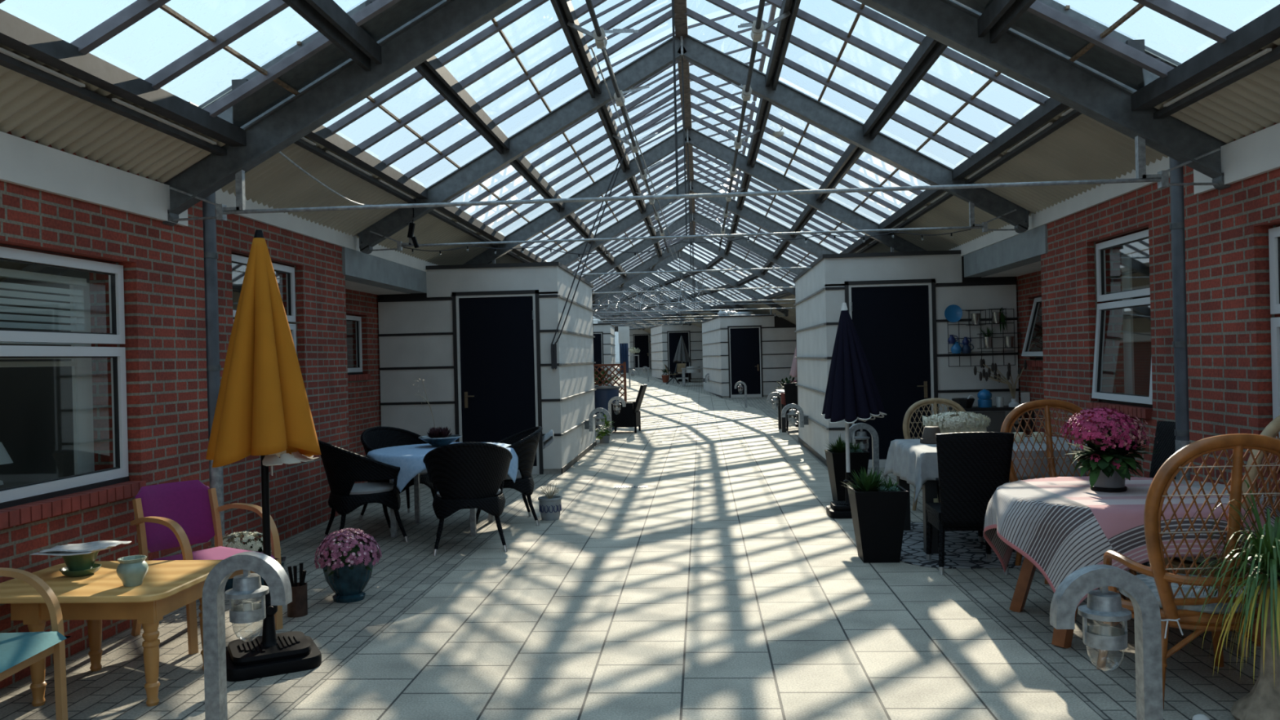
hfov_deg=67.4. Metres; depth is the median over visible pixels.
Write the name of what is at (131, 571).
pot
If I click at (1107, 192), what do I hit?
trim
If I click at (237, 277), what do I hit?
window
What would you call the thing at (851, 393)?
parasol
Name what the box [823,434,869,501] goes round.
planter
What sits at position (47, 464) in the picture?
window
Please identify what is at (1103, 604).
lamp
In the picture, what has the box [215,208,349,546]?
wall
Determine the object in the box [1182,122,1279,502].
wall
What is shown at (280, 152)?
cable
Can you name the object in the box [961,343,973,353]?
jug
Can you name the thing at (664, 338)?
hut
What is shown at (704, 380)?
wall lamp
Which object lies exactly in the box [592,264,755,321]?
roof truss
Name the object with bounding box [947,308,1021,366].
grid
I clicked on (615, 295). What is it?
ceiling
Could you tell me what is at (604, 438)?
potted plant
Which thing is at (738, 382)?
lamp
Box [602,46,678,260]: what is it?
steel cable
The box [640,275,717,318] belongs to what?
ceiling
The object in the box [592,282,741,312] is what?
garland
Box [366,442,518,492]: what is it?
tablecloth
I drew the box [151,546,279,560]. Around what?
seat cushion
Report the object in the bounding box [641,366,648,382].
lamp
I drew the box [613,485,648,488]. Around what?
floor drain
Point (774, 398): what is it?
lamp
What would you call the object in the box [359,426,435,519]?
tub chair
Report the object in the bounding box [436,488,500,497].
seat cushion
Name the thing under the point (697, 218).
roof truss
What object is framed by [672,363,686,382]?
folding chair
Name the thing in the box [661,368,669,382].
terracotta pot
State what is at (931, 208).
ceiling
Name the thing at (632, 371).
lamp
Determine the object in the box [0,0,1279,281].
ceiling
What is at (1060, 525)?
tablecloth
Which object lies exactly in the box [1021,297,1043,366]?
window
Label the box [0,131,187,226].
trim
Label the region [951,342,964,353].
jug
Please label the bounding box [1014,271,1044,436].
wall
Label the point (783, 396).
cloth
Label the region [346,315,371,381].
window
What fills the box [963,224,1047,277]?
trim
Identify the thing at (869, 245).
ceiling
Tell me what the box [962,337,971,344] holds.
mug
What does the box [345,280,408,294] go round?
ceiling
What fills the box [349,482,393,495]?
seat cushion
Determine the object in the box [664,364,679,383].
folding chair
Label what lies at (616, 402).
lamp
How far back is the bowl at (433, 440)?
9.04 m
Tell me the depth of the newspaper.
4.78 m
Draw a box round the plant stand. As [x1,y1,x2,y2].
[627,346,639,375]
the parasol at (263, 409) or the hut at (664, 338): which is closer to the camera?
the parasol at (263, 409)
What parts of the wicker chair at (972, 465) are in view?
leg, leg, seat, panel, leg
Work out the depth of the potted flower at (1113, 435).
5.25 m
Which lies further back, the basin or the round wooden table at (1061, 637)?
the basin
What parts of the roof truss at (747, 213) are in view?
hanger rod, tie rod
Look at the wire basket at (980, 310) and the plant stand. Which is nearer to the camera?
the wire basket at (980, 310)
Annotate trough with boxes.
[208,531,286,592]
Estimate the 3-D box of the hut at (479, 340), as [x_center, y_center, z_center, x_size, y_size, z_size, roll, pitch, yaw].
[-2.180,0.129,15.141,2.510,2.870,4.258,-1,0,4]
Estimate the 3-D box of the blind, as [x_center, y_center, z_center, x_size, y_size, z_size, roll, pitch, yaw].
[-3.355,-0.222,5.214,0.050,0.520,1.040,-1,0,4]
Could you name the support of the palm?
on the floor
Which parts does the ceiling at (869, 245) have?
vent flap frame, vent flap frame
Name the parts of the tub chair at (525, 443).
leg, leg, leg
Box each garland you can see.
[592,272,795,308]
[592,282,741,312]
[593,286,702,315]
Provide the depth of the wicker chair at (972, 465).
6.53 m
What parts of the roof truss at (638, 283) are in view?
tie rod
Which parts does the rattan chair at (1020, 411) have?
leg, leg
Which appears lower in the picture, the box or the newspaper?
the newspaper
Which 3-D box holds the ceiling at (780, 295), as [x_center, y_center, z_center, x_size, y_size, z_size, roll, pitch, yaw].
[1.503,-1.082,28.840,19.024,5.663,4.704,-1,0,-3]
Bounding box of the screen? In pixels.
[594,361,626,401]
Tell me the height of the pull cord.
2.834 m
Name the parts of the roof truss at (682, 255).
tie rod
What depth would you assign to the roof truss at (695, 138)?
14.29 m
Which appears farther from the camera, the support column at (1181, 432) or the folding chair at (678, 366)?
the folding chair at (678, 366)
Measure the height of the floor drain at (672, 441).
0.019 m
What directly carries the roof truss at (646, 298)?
attached to the ceiling at (642, 289)
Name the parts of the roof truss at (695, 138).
ridge plate, hanger rod, tie rod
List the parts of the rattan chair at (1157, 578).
leg, leg, seat frame, rail, leg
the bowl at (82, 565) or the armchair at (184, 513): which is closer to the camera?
the bowl at (82, 565)
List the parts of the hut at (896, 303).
panel, door frame, door, door handle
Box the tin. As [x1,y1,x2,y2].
[287,562,307,617]
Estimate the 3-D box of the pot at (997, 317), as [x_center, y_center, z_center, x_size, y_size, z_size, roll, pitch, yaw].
[4.719,-0.506,12.585,0.214,0.372,0.126,-1,0,21]
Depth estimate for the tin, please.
5.94 m
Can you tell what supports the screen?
on the floor
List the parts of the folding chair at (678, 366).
backrest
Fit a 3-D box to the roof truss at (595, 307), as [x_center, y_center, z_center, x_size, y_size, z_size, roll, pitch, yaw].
[-3.786,-3.139,68.663,7.143,2.251,0.144,-1,0,-8]
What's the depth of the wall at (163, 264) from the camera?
5.91 m
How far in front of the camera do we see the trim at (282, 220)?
9.22 m
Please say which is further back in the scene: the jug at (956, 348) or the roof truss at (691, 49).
the jug at (956, 348)
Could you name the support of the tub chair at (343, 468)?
on the floor
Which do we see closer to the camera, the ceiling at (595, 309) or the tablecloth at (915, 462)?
the tablecloth at (915, 462)
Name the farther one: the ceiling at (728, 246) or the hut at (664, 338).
the hut at (664, 338)
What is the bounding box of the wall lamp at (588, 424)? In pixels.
[584,407,611,431]
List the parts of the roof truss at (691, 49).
beam plate, ridge plate, hanger rod, tie rod, beam plate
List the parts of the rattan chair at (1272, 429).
seat frame, leg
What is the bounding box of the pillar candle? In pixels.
[995,396,1004,407]
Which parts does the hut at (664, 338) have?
panel, door frame, door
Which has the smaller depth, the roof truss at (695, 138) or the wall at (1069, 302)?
the wall at (1069, 302)
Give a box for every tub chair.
[317,440,408,542]
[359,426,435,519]
[422,441,512,555]
[468,426,542,526]
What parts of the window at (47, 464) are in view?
sash, sash, sill, curtain panel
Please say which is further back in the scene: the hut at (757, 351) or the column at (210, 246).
the hut at (757, 351)
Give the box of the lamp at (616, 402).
[608,396,626,435]
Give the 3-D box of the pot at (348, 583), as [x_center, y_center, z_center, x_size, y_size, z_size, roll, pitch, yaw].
[-1.925,1.451,6.342,0.328,0.260,0.331,-1,0,4]
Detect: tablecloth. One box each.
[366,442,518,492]
[883,436,1109,505]
[983,476,1279,607]
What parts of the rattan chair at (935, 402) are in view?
leg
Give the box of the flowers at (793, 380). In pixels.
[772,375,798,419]
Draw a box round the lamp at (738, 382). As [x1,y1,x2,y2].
[734,381,746,408]
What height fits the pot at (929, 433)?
0.130 m
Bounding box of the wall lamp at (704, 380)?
[702,373,709,382]
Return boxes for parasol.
[205,230,321,681]
[673,334,690,381]
[789,346,798,426]
[821,302,886,519]
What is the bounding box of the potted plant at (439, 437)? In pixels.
[413,378,462,446]
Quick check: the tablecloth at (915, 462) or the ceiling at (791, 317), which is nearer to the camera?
the tablecloth at (915, 462)
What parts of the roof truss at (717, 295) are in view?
tie rod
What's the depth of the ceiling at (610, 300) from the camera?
59.28 m
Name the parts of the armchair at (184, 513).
leg, arm, backrest, leg, seat rail, arm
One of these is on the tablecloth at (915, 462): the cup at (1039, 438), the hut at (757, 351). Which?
the cup at (1039, 438)
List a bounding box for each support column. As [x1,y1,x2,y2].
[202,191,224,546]
[1168,156,1190,479]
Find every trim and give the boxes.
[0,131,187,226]
[215,188,437,271]
[342,247,426,293]
[949,155,1169,256]
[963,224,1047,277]
[1193,122,1279,194]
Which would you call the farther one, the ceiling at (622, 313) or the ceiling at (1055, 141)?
the ceiling at (622, 313)
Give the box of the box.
[1020,392,1030,404]
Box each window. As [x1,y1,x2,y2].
[0,246,146,528]
[231,253,296,351]
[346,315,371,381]
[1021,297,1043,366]
[1089,229,1152,418]
[1262,226,1279,470]
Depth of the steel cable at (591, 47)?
10.51 m
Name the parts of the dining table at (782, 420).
leg, leg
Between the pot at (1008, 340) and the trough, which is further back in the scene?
the pot at (1008, 340)
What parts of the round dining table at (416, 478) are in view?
leg, leg, leg, leg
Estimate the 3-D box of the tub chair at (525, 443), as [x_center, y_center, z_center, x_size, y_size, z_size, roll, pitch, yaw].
[-1.277,1.106,9.198,0.704,0.911,0.737,-1,0,-14]
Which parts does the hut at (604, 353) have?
door, door frame, panel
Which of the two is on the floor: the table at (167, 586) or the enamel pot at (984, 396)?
the table at (167, 586)
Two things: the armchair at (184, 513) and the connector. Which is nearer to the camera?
the armchair at (184, 513)
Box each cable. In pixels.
[278,151,416,205]
[590,46,674,259]
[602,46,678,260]
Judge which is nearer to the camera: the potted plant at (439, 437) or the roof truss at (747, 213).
the potted plant at (439, 437)
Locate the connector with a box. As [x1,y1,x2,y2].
[407,208,418,248]
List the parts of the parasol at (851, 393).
trim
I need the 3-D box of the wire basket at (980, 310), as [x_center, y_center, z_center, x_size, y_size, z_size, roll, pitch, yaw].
[4.412,-0.556,12.617,0.228,0.199,0.138,-1,0,4]
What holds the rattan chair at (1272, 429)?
on the floor
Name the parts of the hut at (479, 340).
door handle, door frame, door, panel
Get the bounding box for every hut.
[377,262,596,474]
[593,323,616,386]
[627,328,651,369]
[649,323,702,380]
[701,315,797,398]
[793,249,1019,467]
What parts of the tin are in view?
tool handle, tool handle, tool handle, tool handle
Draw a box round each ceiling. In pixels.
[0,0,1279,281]
[189,0,1177,274]
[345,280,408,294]
[356,2,1031,265]
[489,101,898,263]
[551,164,838,273]
[582,196,801,295]
[592,220,795,313]
[594,308,627,326]
[596,302,650,333]
[602,302,650,329]
[608,296,657,325]
[613,293,677,324]
[622,287,702,328]
[630,282,702,327]
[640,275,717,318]
[655,266,739,315]
[668,250,795,324]
[981,261,1040,277]
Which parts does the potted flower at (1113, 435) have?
pot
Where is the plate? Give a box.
[944,304,962,322]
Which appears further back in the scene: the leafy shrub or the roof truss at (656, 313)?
the roof truss at (656, 313)
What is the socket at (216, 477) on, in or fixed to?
attached to the column at (210, 246)
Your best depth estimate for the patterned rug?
7.29 m
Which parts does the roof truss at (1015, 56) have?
beam plate, hanger rod, tie rod, beam plate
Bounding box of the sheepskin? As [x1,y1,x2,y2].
[922,411,991,433]
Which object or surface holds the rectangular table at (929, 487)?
on the patterned rug
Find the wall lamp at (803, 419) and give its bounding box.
[781,403,808,427]
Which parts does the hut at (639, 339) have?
panel, door frame, door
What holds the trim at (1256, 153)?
attached to the wall at (1226, 230)
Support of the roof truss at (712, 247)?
attached to the ceiling at (780, 295)
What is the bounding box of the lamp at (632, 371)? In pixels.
[628,369,636,386]
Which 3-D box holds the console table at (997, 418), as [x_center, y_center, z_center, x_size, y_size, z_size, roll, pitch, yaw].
[4.548,1.007,12.420,1.000,0.800,0.440,-1,0,4]
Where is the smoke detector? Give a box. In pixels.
[773,125,783,137]
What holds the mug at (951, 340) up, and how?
hanging from the grid
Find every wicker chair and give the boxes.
[783,382,798,434]
[925,431,1014,575]
[935,477,982,542]
[1149,421,1176,479]
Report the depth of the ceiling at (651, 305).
50.67 m
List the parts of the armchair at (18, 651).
seat rail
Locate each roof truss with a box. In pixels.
[162,0,1230,226]
[357,35,1030,253]
[463,128,926,275]
[551,179,837,293]
[582,212,804,305]
[592,234,795,313]
[592,250,788,318]
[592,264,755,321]
[592,273,719,323]
[592,308,613,321]
[592,313,617,332]
[593,306,634,327]
[597,299,652,328]
[599,303,644,329]
[604,296,661,328]
[611,280,708,324]
[611,293,676,327]
[620,286,691,325]
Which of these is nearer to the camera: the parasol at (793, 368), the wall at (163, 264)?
the wall at (163, 264)
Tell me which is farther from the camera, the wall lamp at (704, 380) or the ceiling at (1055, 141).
the wall lamp at (704, 380)
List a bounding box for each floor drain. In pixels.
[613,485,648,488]
[662,440,684,442]
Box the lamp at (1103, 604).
[1049,564,1163,719]
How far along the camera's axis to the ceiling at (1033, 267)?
11.86 m
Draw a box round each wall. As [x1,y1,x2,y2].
[0,131,211,691]
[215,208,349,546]
[345,288,381,483]
[592,308,693,362]
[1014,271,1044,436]
[1040,177,1175,477]
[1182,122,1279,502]
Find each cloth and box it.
[775,389,784,393]
[779,392,786,405]
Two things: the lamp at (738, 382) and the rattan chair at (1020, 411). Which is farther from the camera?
the lamp at (738, 382)
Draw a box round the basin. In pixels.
[733,311,754,315]
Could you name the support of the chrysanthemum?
on the floor
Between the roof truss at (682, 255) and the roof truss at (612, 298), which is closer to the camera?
the roof truss at (682, 255)
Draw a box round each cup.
[1013,431,1025,442]
[1031,431,1044,442]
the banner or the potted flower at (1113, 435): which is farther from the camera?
the banner
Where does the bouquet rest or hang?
on the console table at (997, 418)
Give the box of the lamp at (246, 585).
[202,551,292,719]
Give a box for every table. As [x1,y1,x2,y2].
[0,560,222,706]
[389,473,493,537]
[678,366,700,382]
[680,367,702,386]
[776,391,786,432]
[896,443,938,553]
[946,405,1035,436]
[1008,556,1261,648]
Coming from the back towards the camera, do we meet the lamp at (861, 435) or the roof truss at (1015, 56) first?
the lamp at (861, 435)
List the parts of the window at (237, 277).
sash, sash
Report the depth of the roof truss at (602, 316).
73.06 m
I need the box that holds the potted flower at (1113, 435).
[1060,406,1157,492]
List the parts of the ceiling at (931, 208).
vent flap frame, vent flap frame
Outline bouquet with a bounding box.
[973,358,1026,407]
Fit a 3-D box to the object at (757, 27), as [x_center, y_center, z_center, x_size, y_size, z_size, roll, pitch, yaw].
[1.519,-2.919,15.322,0.388,0.470,18.200,-1,0,4]
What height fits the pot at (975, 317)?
0.145 m
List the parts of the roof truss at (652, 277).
tie rod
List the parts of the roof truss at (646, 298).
tie rod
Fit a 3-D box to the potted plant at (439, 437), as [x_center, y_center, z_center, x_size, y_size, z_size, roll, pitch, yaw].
[-1.918,0.487,9.136,0.430,0.662,0.408,-2,0,-36]
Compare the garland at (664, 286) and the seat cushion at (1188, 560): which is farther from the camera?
the garland at (664, 286)
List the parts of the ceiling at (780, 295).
vent flap frame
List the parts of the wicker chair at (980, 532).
panel, leg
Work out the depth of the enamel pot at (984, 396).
12.34 m
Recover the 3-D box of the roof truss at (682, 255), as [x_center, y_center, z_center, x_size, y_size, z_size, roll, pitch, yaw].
[1.298,-2.455,30.914,7.143,2.251,0.144,-1,0,-7]
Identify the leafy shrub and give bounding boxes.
[594,368,623,391]
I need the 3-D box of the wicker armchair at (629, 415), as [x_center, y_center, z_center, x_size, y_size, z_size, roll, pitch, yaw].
[-0.235,1.010,20.052,0.724,0.988,0.600,-1,0,9]
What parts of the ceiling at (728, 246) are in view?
vent flap frame, vent flap frame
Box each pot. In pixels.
[115,555,148,586]
[322,556,373,603]
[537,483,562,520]
[594,386,620,429]
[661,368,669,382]
[920,426,941,443]
[970,313,980,324]
[977,388,991,407]
[978,327,995,347]
[991,306,1007,332]
[1004,336,1013,347]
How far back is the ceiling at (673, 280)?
37.97 m
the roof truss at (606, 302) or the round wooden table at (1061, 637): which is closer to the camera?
the round wooden table at (1061, 637)
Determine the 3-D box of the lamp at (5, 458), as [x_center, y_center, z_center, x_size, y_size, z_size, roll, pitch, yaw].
[-3.649,0.585,5.411,0.200,0.240,0.195,-1,0,4]
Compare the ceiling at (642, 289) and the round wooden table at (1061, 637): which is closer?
the round wooden table at (1061, 637)
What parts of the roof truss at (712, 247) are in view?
tie rod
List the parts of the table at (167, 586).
turned leg, turned leg, turned leg, turned leg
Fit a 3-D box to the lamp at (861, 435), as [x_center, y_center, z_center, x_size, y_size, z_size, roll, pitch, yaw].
[2.412,1.074,10.422,0.352,0.780,0.170,-1,0,4]
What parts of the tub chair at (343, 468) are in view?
leg, leg, leg, arm post, leg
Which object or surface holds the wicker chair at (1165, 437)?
on the patterned rug
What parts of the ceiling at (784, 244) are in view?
vent flap frame, vent flap frame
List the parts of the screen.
rail, post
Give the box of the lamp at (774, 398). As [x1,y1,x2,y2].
[766,391,782,430]
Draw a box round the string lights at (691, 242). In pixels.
[403,229,971,257]
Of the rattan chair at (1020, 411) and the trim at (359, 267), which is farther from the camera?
the trim at (359, 267)
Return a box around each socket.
[208,460,224,546]
[258,591,278,646]
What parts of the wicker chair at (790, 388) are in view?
leg, panel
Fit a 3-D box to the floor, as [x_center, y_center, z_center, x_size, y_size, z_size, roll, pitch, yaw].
[-3.623,0.961,41.319,40.300,1.140,98.000,-1,0,4]
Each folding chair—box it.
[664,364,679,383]
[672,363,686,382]
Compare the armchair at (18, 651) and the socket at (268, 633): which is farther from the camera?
the socket at (268, 633)
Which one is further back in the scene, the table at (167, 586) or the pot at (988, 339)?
the pot at (988, 339)
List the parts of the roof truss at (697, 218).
hanger rod, tie rod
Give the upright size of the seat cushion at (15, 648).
0.063 m
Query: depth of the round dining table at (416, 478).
8.59 m
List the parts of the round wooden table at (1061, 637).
splayed leg, splayed leg, splayed leg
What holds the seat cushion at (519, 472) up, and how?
on the tub chair at (525, 443)
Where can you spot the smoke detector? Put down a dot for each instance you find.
(776, 134)
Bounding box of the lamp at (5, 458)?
[0,441,13,484]
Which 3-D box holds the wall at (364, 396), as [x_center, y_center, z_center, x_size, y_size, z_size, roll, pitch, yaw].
[-3.810,-0.028,12.052,0.300,3.320,3.630,-1,0,4]
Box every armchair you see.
[0,567,71,719]
[129,480,283,654]
[611,383,647,432]
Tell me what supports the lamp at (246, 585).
on the floor
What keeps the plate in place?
hanging from the grid
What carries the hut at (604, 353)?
on the floor
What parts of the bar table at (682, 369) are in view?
leg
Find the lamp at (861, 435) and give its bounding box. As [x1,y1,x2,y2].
[844,422,879,476]
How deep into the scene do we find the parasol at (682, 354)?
46.97 m
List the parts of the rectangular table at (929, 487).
leg, leg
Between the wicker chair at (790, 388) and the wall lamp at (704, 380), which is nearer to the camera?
the wicker chair at (790, 388)
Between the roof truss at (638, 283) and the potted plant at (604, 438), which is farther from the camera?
the roof truss at (638, 283)
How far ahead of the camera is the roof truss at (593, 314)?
77.24 m
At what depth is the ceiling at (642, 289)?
46.52 m
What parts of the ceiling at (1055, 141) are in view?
vent flap frame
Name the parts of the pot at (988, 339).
pot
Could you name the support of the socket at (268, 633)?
attached to the parasol at (263, 409)
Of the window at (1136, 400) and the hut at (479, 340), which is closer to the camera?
the window at (1136, 400)
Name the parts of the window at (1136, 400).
sill, sash, sash, curtain panel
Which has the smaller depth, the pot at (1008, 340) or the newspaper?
the newspaper
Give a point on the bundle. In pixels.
(720, 313)
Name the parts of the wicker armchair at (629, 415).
arm panel, panel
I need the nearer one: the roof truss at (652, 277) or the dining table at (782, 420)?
the dining table at (782, 420)
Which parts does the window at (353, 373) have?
sash, sill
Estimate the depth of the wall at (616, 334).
90.32 m
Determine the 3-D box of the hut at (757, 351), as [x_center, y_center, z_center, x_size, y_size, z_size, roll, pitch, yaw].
[4.477,-0.156,36.429,3.630,2.870,6.058,-1,0,-2]
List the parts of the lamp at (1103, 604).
bulb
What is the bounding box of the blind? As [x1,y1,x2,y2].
[0,267,86,367]
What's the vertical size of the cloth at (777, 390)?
0.054 m
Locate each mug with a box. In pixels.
[947,334,958,343]
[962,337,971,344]
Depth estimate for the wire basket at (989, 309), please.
12.54 m
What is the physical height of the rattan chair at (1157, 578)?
1.179 m
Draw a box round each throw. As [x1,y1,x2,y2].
[542,429,554,448]
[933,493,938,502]
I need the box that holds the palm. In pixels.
[1171,480,1279,719]
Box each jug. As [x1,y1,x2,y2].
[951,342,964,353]
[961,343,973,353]
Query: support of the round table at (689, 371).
on the floor
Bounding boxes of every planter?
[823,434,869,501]
[843,466,908,563]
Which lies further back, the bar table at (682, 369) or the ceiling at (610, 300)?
the ceiling at (610, 300)
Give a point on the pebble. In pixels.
(1197, 717)
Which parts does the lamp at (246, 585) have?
bulb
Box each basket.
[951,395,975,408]
[965,309,986,325]
[986,308,1006,324]
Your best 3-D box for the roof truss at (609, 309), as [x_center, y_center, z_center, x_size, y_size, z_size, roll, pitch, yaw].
[-3.220,-3.063,64.468,7.143,2.251,0.144,-1,0,-8]
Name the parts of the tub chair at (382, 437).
leg, leg, leg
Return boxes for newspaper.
[29,540,131,555]
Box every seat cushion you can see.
[0,631,71,672]
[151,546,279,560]
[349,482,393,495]
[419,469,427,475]
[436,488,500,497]
[505,469,521,479]
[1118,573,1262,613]
[1173,556,1222,566]
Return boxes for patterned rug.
[900,522,1150,568]
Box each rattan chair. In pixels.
[902,398,965,510]
[1000,399,1137,584]
[1096,433,1279,708]
[1150,415,1279,657]
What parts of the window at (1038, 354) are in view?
sill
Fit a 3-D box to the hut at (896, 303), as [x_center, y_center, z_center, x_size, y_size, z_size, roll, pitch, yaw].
[3.869,-0.018,14.804,2.530,2.870,4.158,-1,0,4]
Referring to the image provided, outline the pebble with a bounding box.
[1191,714,1209,719]
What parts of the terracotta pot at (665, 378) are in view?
pot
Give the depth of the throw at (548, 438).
9.12 m
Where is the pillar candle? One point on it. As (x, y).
(999, 400)
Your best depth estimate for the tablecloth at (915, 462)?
7.27 m
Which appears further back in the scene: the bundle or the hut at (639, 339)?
the hut at (639, 339)
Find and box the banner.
[617,326,629,373]
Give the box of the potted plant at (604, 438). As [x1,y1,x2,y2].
[595,413,613,443]
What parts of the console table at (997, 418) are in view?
panel, leg, leg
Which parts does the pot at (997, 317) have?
pot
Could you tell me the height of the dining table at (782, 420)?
0.760 m
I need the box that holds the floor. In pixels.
[0,362,1261,719]
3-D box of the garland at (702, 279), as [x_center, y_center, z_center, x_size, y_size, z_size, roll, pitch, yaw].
[1.509,-2.001,27.352,5.988,0.905,1.648,-1,0,4]
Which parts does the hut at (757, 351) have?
panel, door frame, door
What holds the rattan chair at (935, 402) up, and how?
on the floor
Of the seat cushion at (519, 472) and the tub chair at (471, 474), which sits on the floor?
the tub chair at (471, 474)
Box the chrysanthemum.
[314,528,382,603]
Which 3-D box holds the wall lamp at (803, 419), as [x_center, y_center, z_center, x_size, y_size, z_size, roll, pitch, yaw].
[2.445,0.878,15.179,0.421,0.375,0.170,-1,0,4]
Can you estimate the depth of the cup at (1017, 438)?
7.77 m
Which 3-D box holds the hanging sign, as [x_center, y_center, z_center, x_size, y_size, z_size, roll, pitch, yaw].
[-1.447,-1.951,50.187,1.500,0.950,0.080,-1,0,4]
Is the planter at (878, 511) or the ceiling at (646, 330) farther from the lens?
the ceiling at (646, 330)
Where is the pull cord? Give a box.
[551,157,623,368]
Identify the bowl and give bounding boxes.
[59,550,101,577]
[420,435,459,446]
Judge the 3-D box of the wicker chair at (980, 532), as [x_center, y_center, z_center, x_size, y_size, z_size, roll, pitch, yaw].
[2.487,1.167,7.417,0.512,0.607,0.598,-1,0,4]
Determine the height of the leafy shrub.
0.851 m
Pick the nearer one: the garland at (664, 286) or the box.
the box
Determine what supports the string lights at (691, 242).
attached to the roof truss at (691, 49)
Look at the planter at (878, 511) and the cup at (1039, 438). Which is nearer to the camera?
the planter at (878, 511)
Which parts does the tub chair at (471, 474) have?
arm post, leg, leg, arm post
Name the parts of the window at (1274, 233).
sill, sash, sash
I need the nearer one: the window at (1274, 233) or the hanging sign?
the window at (1274, 233)
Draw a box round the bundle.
[717,310,735,315]
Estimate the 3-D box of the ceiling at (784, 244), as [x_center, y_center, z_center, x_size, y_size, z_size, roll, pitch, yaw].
[1.163,-1.044,20.538,19.024,5.647,4.233,-1,0,4]
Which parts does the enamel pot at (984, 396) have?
pot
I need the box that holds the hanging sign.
[597,320,626,331]

